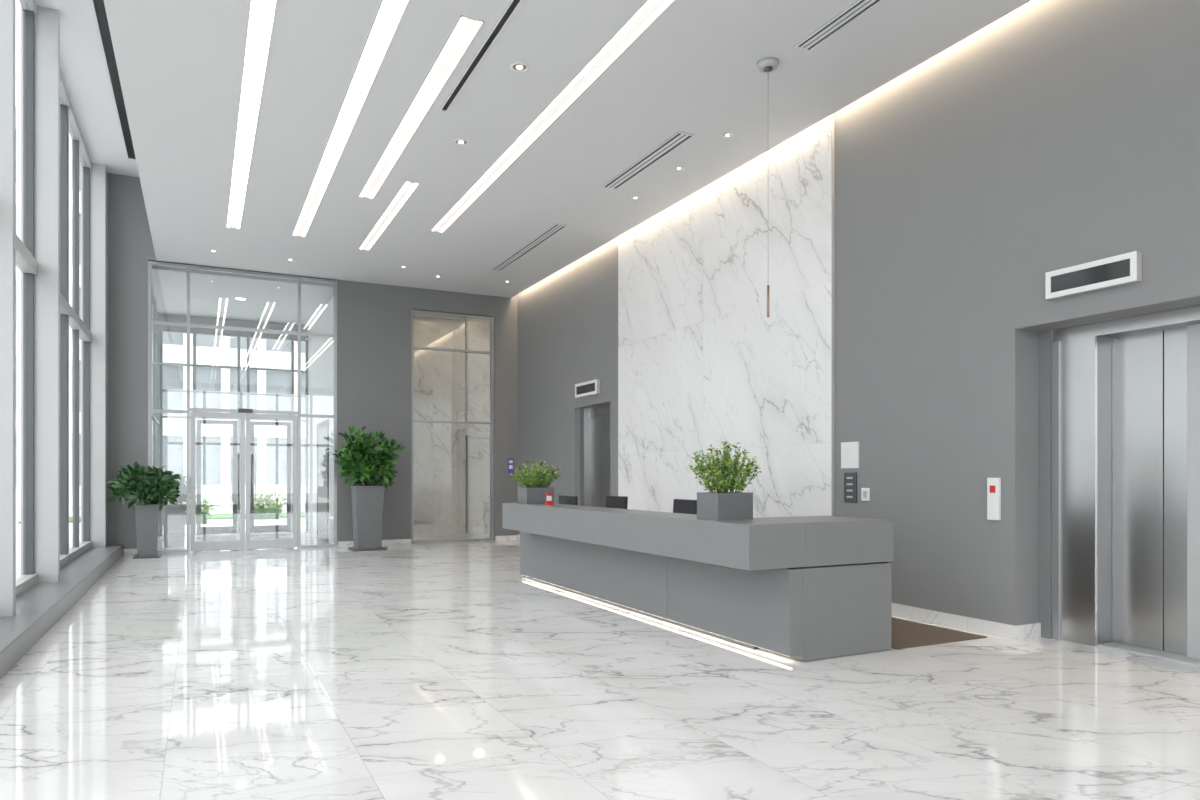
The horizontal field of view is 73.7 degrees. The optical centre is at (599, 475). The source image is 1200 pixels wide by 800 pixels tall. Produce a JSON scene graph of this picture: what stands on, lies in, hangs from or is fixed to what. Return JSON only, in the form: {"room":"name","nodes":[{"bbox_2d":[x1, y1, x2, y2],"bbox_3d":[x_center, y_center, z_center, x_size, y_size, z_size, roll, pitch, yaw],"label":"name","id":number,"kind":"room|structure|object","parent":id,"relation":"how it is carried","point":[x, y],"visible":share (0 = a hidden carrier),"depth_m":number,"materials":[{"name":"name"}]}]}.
{"room":"lobby","nodes":[
{"label":"lobby","id":0,"kind":"room"},
{"bbox_2d":[25,0,138,176],"bbox_3d":[-0.631,-5.210,6.348,8.050,0.120,20.320,0,0,-27],"label":"ceiling","id":1,"kind":"structure","parent":0,"point":[84,71],"depth_m":10.53,"materials":[{"name":"paint"}]},
{"bbox_2d":[93,0,135,159],"bbox_3d":[-3.560,-5.143,4.928,0.110,0.013,18.000,0,0,-27],"label":"air diffuser","id":2,"kind":"object","parent":1,"relation":"attached to","point":[99,6],"visible":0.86,"depth_m":10.18,"materials":[{"name":"black plastic"}]},
{"bbox_2d":[151,265,332,325],"bbox_3d":[-7.699,-3.690,16.683,3.770,0.080,4.470,0,0,-27],"label":"ceiling","id":3,"kind":"structure","parent":0,"point":[212,294],"depth_m":16.18,"materials":[{"name":"paint"}]},
{"bbox_2d":[108,173,516,554],"bbox_3d":[-5.125,-1.900,15.337,8.050,6.500,0.220,0,0,-27],"label":"wall","id":4,"kind":"structure","parent":0,"point":[374,320],"depth_m":15.41,"materials":[{"name":"grey paint"}]},
{"bbox_2d":[0,544,122,678],"bbox_3d":[-3.971,1.260,4.666,0.570,0.180,19.898,0,0,-27],"label":"window sill","id":5,"kind":"structure","parent":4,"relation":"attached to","point":[38,608],"depth_m":7.57,"materials":[{"name":"grey stone"}]},
{"bbox_2d":[0,0,37,616],"bbox_3d":[-5.599,-1.990,7.688,0.340,6.320,2.400,0,0,-27],"label":"window","id":6,"kind":"structure","parent":5,"relation":"on","point":[14,252],"depth_m":6.79,"materials":[{"name":"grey glass"}]},
{"bbox_2d":[21,5,69,582],"bbox_3d":[-6.688,-1.990,9.866,0.340,6.320,2.470,0,0,-27],"label":"window","id":7,"kind":"structure","parent":5,"relation":"on","point":[51,97],"depth_m":8.80,"materials":[{"name":"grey glass"}]},
{"bbox_2d":[62,102,107,560],"bbox_3d":[-7.877,-1.990,12.242,0.340,6.320,2.845,0,0,-27],"label":"window","id":8,"kind":"structure","parent":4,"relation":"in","point":[92,328],"depth_m":13.10,"materials":[{"name":"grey glass"}]},
{"bbox_2d":[151,283,159,536],"bbox_3d":[-8.944,-1.150,16.010,0.060,5.000,4.360,0,0,-27],"label":"window","id":9,"kind":"structure","parent":4,"relation":"in","point":[155,417],"depth_m":16.51,"materials":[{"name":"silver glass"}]},
{"bbox_2d":[148,261,336,553],"bbox_3d":[-6.432,-1.190,14.575,3.146,5.080,0.165,0,0,-27],"label":"window","id":10,"kind":"structure","parent":4,"relation":"in","point":[188,324],"depth_m":14.74,"materials":[{"name":"silver metal"}]},
{"bbox_2d":[190,412,244,551],"bbox_3d":[-6.856,0.100,14.361,0.890,2.480,0.129,0,0,-27],"label":"door","id":11,"kind":"structure","parent":10,"relation":"attached to","point":[233,544],"depth_m":14.38,"materials":[{"name":"silver metal"}]},
{"bbox_2d":[246,413,297,549],"bbox_3d":[-6.051,0.100,14.763,0.890,2.480,0.129,0,0,-27],"label":"door","id":12,"kind":"structure","parent":10,"relation":"attached to","point":[263,543],"depth_m":14.79,"materials":[{"name":"silver metal"}]},
{"bbox_2d":[124,535,516,554],"bbox_3d":[-4.955,1.300,15.288,7.150,0.100,0.017,0,0,-27],"label":"baseboard","id":13,"kind":"structure","parent":4,"relation":"attached to","point":[509,537],"depth_m":15.71,"materials":[{"name":"stone"}]},
{"bbox_2d":[411,309,493,543],"bbox_3d":[-3.014,-0.988,16.381,1.736,4.675,0.120,0,0,-27],"label":"window","id":14,"kind":"structure","parent":4,"relation":"in","point":[466,351],"depth_m":16.47,"materials":[{"name":"silver metal"}]},
{"bbox_2d":[508,458,512,473],"bbox_3d":[-1.880,-0.210,16.818,0.120,0.320,0.032,0,0,-27],"label":"direction sign","id":15,"kind":"object","parent":4,"relation":"attached to","point":[510,460],"visible":0.95,"depth_m":16.80,"materials":[{"name":"plastic"}]},
{"bbox_2d":[308,296,332,543],"bbox_3d":[-6.053,-1.100,17.450,0.140,4.900,4.370,0,0,-27],"label":"wall","id":16,"kind":"structure","parent":0,"point":[320,349],"depth_m":17.28,"materials":[{"name":"glass"}]},
{"bbox_2d":[160,314,307,535],"bbox_3d":[-8.484,-1.145,18.678,3.150,4.990,0.120,0,0,-27],"label":"window","id":17,"kind":"structure","parent":16,"relation":"in","point":[163,317],"depth_m":18.66,"materials":[{"name":"silver metal"}]},
{"bbox_2d":[197,420,236,534],"bbox_3d":[-8.835,0.025,18.458,0.845,2.630,0.129,0,0,-27],"label":"door","id":18,"kind":"structure","parent":17,"relation":"attached to","point":[221,529],"depth_m":18.51,"materials":[{"name":"clear glass"}]},
{"bbox_2d":[250,421,290,532],"bbox_3d":[-7.809,0.025,18.971,0.900,2.630,0.129,0,0,-27],"label":"door","id":19,"kind":"structure","parent":17,"relation":"attached to","point":[260,528],"depth_m":18.98,"materials":[{"name":"clear glass"}]},
{"bbox_2d":[414,316,489,534],"bbox_3d":[-3.405,-1.150,17.544,4.600,5.000,2.170,0,0,-27],"label":"wall","id":20,"kind":"structure","parent":0,"point":[452,460],"depth_m":18.61,"materials":[{"name":"stone"}]},
{"bbox_2d":[414,313,489,322],"bbox_3d":[-3.405,-3.680,17.544,4.600,0.060,2.170,0,0,-27],"label":"ceiling","id":21,"kind":"structure","parent":0,"point":[415,314],"depth_m":18.42,"materials":[{"name":"paint"}]},
{"bbox_2d":[104,0,1027,297],"bbox_3d":[-0.353,-3.780,6.476,6.520,0.060,19.900,0,0,-27],"label":"ceiling","id":22,"kind":"structure","parent":0,"point":[694,70],"depth_m":8.25,"materials":[{"name":"paint"}]},
{"bbox_2d":[226,0,277,228],"bbox_3d":[-2.907,-3.803,6.820,0.198,0.114,11.796,0,0,-27],"label":"ceiling light","id":23,"kind":"object","parent":22,"relation":"attached to","point":[261,13],"visible":0.88,"depth_m":7.91,"materials":[{"name":"white plastic"}]},
{"bbox_2d":[292,0,409,236],"bbox_3d":[-1.941,-3.803,6.968,0.198,0.114,12.396,0,0,-27],"label":"ceiling light","id":24,"kind":"object","parent":22,"relation":"attached to","point":[389,15],"visible":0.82,"depth_m":7.97,"materials":[{"name":"white plastic"}]},
{"bbox_2d":[359,181,419,249],"bbox_3d":[-3.148,-3.803,11.730,0.178,0.114,3.396,0,0,-27],"label":"ceiling light","id":25,"kind":"object","parent":22,"relation":"attached to","point":[408,188],"visible":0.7,"depth_m":11.47,"materials":[{"name":"white plastic"}]},
{"bbox_2d":[358,15,483,198],"bbox_3d":[-2.097,-3.803,8.667,0.198,0.114,4.716,0,0,-27],"label":"ceiling light","id":26,"kind":"object","parent":22,"relation":"attached to","point":[465,30],"visible":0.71,"depth_m":7.93,"materials":[{"name":"white plastic"}]},
{"bbox_2d":[453,139,468,145],"bbox_3d":[-1.561,-3.745,8.980,0.170,0.008,0.170,0,0,-27],"label":"recessed light","id":27,"kind":"object","parent":22,"relation":"in","point":[462,142],"visible":1,"depth_m":8.98,"materials":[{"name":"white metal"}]},
{"bbox_2d":[440,0,522,111],"bbox_3d":[-0.923,-3.742,6.833,0.075,0.013,3.050,0,0,-27],"label":"air diffuser","id":28,"kind":"object","parent":22,"relation":"in","point":[513,5],"depth_m":7.06,"materials":[{"name":"black metal"}]},
{"bbox_2d":[510,62,528,71],"bbox_3d":[-0.738,-3.745,7.334,0.170,0.008,0.170,0,0,-27],"label":"recessed light","id":29,"kind":"object","parent":22,"relation":"in","point":[518,66],"visible":1,"depth_m":7.33,"materials":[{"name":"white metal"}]},
{"bbox_2d":[491,223,567,271],"bbox_3d":[-1.234,-3.742,13.246,0.180,0.013,3.000,0,0,-27],"label":"air diffuser","id":30,"kind":"object","parent":22,"relation":"in","point":[557,227],"depth_m":13.03,"materials":[{"name":"white metal"}]},
{"bbox_2d":[431,0,674,232],"bbox_3d":[-0.134,-3.803,7.535,0.198,0.114,10.596,0,0,-27],"label":"ceiling light","id":31,"kind":"object","parent":22,"relation":"attached to","point":[650,10],"visible":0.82,"depth_m":7.91,"materials":[{"name":"white plastic"}]},
{"bbox_2d":[602,132,693,189],"bbox_3d":[0.534,-3.742,9.575,0.200,0.013,1.850,0,0,-27],"label":"air diffuser","id":32,"kind":"object","parent":22,"relation":"in","point":[679,138],"depth_m":9.47,"materials":[{"name":"white metal"}]},
{"bbox_2d":[674,166,683,170],"bbox_3d":[0.962,-3.745,9.749,0.120,0.008,0.120,0,0,-27],"label":"recessed light","id":33,"kind":"object","parent":22,"relation":"in","point":[679,168],"visible":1,"depth_m":9.75,"materials":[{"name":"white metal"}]},
{"bbox_2d":[722,133,732,137],"bbox_3d":[1.404,-3.745,8.797,0.120,0.008,0.120,0,0,-27],"label":"recessed light","id":34,"kind":"object","parent":22,"relation":"in","point":[725,135],"visible":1,"depth_m":8.80,"materials":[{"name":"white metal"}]},
{"bbox_2d":[757,57,778,317],"bbox_3d":[1.525,-2.595,7.258,0.200,2.310,0.200,0,0,-27],"label":"pendant","id":35,"kind":"object","parent":22,"relation":"hanging from","point":[767,64],"depth_m":7.23,"materials":[{"name":"white metal"}]},
{"bbox_2d":[795,0,882,51],"bbox_3d":[2.258,-3.742,6.037,0.160,0.013,2.180,0,0,-27],"label":"air diffuser","id":36,"kind":"object","parent":22,"relation":"in","point":[860,7],"depth_m":6.62,"materials":[{"name":"white metal"}]},
{"bbox_2d":[0,530,1199,799],"bbox_3d":[-1.297,1.400,8.743,9.300,0.100,25.200,0,0,-27],"label":"floor","id":37,"kind":"structure","parent":0,"point":[419,671],"depth_m":4.85,"materials":[{"name":"stone"}]},
{"bbox_2d":[105,461,178,558],"bbox_3d":[-7.574,0.548,13.249,1.098,1.602,0.890,0,0,-27],"label":"potted shrub","id":38,"kind":"object","parent":37,"relation":"on","point":[147,513],"visible":1,"depth_m":13.15,"materials":[{"name":"green plant"}]},
{"bbox_2d":[158,469,196,546],"bbox_3d":[-8.180,0.604,15.332,0.813,1.492,0.764,0,0,-27],"label":"potted shrub","id":39,"kind":"object","parent":37,"relation":"on","point":[173,514],"visible":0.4,"depth_m":15.22,"materials":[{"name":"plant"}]},
{"bbox_2d":[332,425,404,550],"bbox_3d":[-4.304,0.199,14.757,1.279,2.301,1.103,0,0,-27],"label":"potted plant","id":40,"kind":"object","parent":37,"relation":"on","point":[361,460],"visible":1,"depth_m":14.54,"materials":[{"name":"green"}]},
{"bbox_2d":[605,496,627,508],"bbox_3d":[0.015,0.800,10.209,0.567,1.081,0.618,0,0,-27],"label":"computer monitor","id":41,"kind":"object","parent":37,"relation":"on","point":[621,502],"visible":0.02,"depth_m":10.28,"materials":[{"name":"black plastic"}]},
{"bbox_2d":[673,499,696,514],"bbox_3d":[0.749,0.800,8.760,0.549,1.081,0.613,0,0,-27],"label":"computer monitor","id":42,"kind":"object","parent":37,"relation":"on","point":[685,506],"visible":0.02,"depth_m":8.83,"materials":[{"name":"black plastic"}]},
{"bbox_2d":[502,503,892,660],"bbox_3d":[0.441,0.845,8.309,1.380,1.010,5.430,0,0,-27],"label":"reception desk","id":43,"kind":"object","parent":37,"relation":"on","point":[802,588],"visible":0.98,"depth_m":6.20,"materials":[{"name":"grey paint"}]},
{"bbox_2d":[510,460,560,503],"bbox_3d":[-0.782,0.072,9.771,0.633,0.535,0.678,0,0,10],"label":"planter","id":44,"kind":"object","parent":43,"relation":"on","point":[528,494],"visible":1,"depth_m":9.65,"materials":[{"name":"grey"}]},
{"bbox_2d":[545,493,552,504],"bbox_3d":[-0.597,0.273,9.378,0.080,0.135,0.070,0,0,-27],"label":"box","id":45,"kind":"object","parent":43,"relation":"on","point":[549,501],"visible":0.98,"depth_m":9.36,"materials":[{"name":"red plastic"}]},
{"bbox_2d":[559,495,577,504],"bbox_3d":[-0.416,0.429,10.022,0.180,0.360,0.520,0,0,-27],"label":"computer monitor","id":46,"kind":"object","parent":43,"relation":"on","point":[569,500],"visible":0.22,"depth_m":9.98,"materials":[{"name":"black plastic"}]},
{"bbox_2d":[689,441,761,520],"bbox_3d":[0.979,0.030,6.284,0.550,0.619,0.630,0,0,-1],"label":"planter","id":47,"kind":"object","parent":43,"relation":"on","point":[718,505],"visible":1,"depth_m":6.19,"materials":[{"name":"grey"}]},
{"bbox_2d":[891,617,986,649],"bbox_3d":[1.572,1.346,8.853,1.030,0.008,5.370,0,0,-27],"label":"floor mat","id":48,"kind":"object","parent":37,"relation":"on","point":[904,633],"visible":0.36,"depth_m":6.73,"materials":[{"name":"brown carpet"}]},
{"bbox_2d":[1039,304,1199,664],"bbox_3d":[4.540,0.000,5.568,0.499,2.700,2.900,0,0,-27],"label":"elevator","id":49,"kind":"object","parent":37,"relation":"on","point":[1119,398],"visible":0.91,"depth_m":6.34,"materials":[{"name":"grey metal"}]},
{"bbox_2d":[517,0,1199,624],"bbox_3d":[2.840,-1.900,8.072,0.300,6.500,19.900,0,0,-27],"label":"wall","id":50,"kind":"structure","parent":0,"point":[1055,134],"depth_m":6.95,"materials":[{"name":"grey paint"}]},
{"bbox_2d":[575,379,599,397],"bbox_3d":[-0.222,-1.500,13.781,0.069,0.240,0.850,0,0,-27],"label":"display","id":51,"kind":"object","parent":50,"relation":"attached to","point":[592,387],"visible":1,"depth_m":13.70,"materials":[{"name":"grey metal"}]},
{"bbox_2d":[580,404,609,506],"bbox_3d":[0.016,0.065,13.776,0.150,2.570,1.370,0,0,-27],"label":"elevator","id":52,"kind":"object","parent":50,"relation":"attached to","point":[594,421],"visible":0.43,"depth_m":14.02,"materials":[{"name":"metal"}]},
{"bbox_2d":[618,114,833,517],"bbox_3d":[1.384,-1.300,10.607,0.036,5.300,4.824,0,0,-27],"label":"wall panel","id":53,"kind":"object","parent":50,"relation":"attached to","point":[702,363],"visible":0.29,"depth_m":9.91,"materials":[{"name":"white stone"}]},
{"bbox_2d":[511,0,1030,297],"bbox_3d":[2.638,-3.875,7.965,0.153,0.250,19.890,0,0,-27],"label":"light","id":54,"kind":"object","parent":50,"relation":"attached to","point":[1028,0],"visible":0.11,"depth_m":8.34,"materials":[{"name":"paint"}]},
{"bbox_2d":[517,534,1040,640],"bbox_3d":[0.970,1.290,11.789,0.320,0.120,11.538,0,0,-27],"label":"baseboard","id":55,"kind":"structure","parent":50,"relation":"attached to","point":[1033,630],"depth_m":6.96,"materials":[{"name":"stone"}]},
{"bbox_2d":[841,442,858,467],"bbox_3d":[2.575,-0.215,8.245,0.017,0.270,0.245,0,0,-27],"label":"plate","id":56,"kind":"object","parent":50,"relation":"attached to","point":[849,450],"visible":1,"depth_m":8.23,"materials":[{"name":"white plastic"}]},
{"bbox_2d":[844,473,856,501],"bbox_3d":[2.576,0.117,8.237,0.023,0.305,0.170,0,0,-27],"label":"panel","id":57,"kind":"object","parent":50,"relation":"attached to","point":[850,479],"visible":1,"depth_m":8.22,"materials":[{"name":"grey metal"}]},
{"bbox_2d":[861,488,869,500],"bbox_3d":[2.671,0.185,8.052,0.019,0.130,0.105,0,0,-27],"label":"light switch","id":58,"kind":"object","parent":50,"relation":"attached to","point":[865,492],"visible":1,"depth_m":8.04,"materials":[{"name":"white plastic"}]},
{"bbox_2d":[987,478,1000,519],"bbox_3d":[3.317,0.193,6.740,0.037,0.355,0.110,0,0,-27],"label":"panel","id":59,"kind":"object","parent":50,"relation":"attached to","point":[993,484],"visible":1,"depth_m":6.72,"materials":[{"name":"white plastic"}]},
{"bbox_2d":[1045,251,1141,299],"bbox_3d":[3.676,-1.490,5.986,0.069,0.210,0.680,0,0,-27],"label":"display","id":60,"kind":"object","parent":50,"relation":"attached to","point":[1123,269],"visible":1,"depth_m":5.94,"materials":[{"name":"grey metal"}]},
{"label":"outside","id":61,"kind":"structure","parent":0,"visible":0},
{"bbox_2d":[16,504,304,577],"bbox_3d":[-8.944,1.560,17.889,120.000,0.180,120.000,0,0,-27],"label":"ground","id":62,"kind":"structure","parent":61,"point":[216,509],"depth_m":24.76,"materials":[{"name":"concrete"}]},
{"bbox_2d":[18,512,304,523],"bbox_3d":[-13.640,1.440,28.398,11.000,0.060,3.000,0,0,-27],"label":"lawn","id":63,"kind":"structure","parent":62,"relation":"on","point":[283,515],"depth_m":27.85,"materials":[{"name":"green plant"}]},
{"bbox_2d":[16,107,309,508],"bbox_3d":[-24.966,-7.540,43.223,38.400,18.020,12.350,0,0,-27],"label":"office building","id":64,"kind":"structure","parent":62,"relation":"on","point":[270,442],"depth_m":39.51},
{"bbox_2d":[168,497,213,524],"bbox_3d":[-12.867,1.072,24.374,2.039,0.968,1.091,0,0,-27],"label":"hedge","id":65,"kind":"object","parent":62,"relation":"on","point":[206,508],"visible":0.14,"depth_m":24.41,"materials":[{"name":"green plant"}]},
{"bbox_2d":[245,490,286,519],"bbox_3d":[-11.353,1.037,27.383,1.413,1.110,1.175,0,0,-14],"label":"hedge","id":66,"kind":"object","parent":62,"relation":"on","point":[261,512],"visible":0.92,"depth_m":27.12,"materials":[{"name":"green plant"}]}
]}

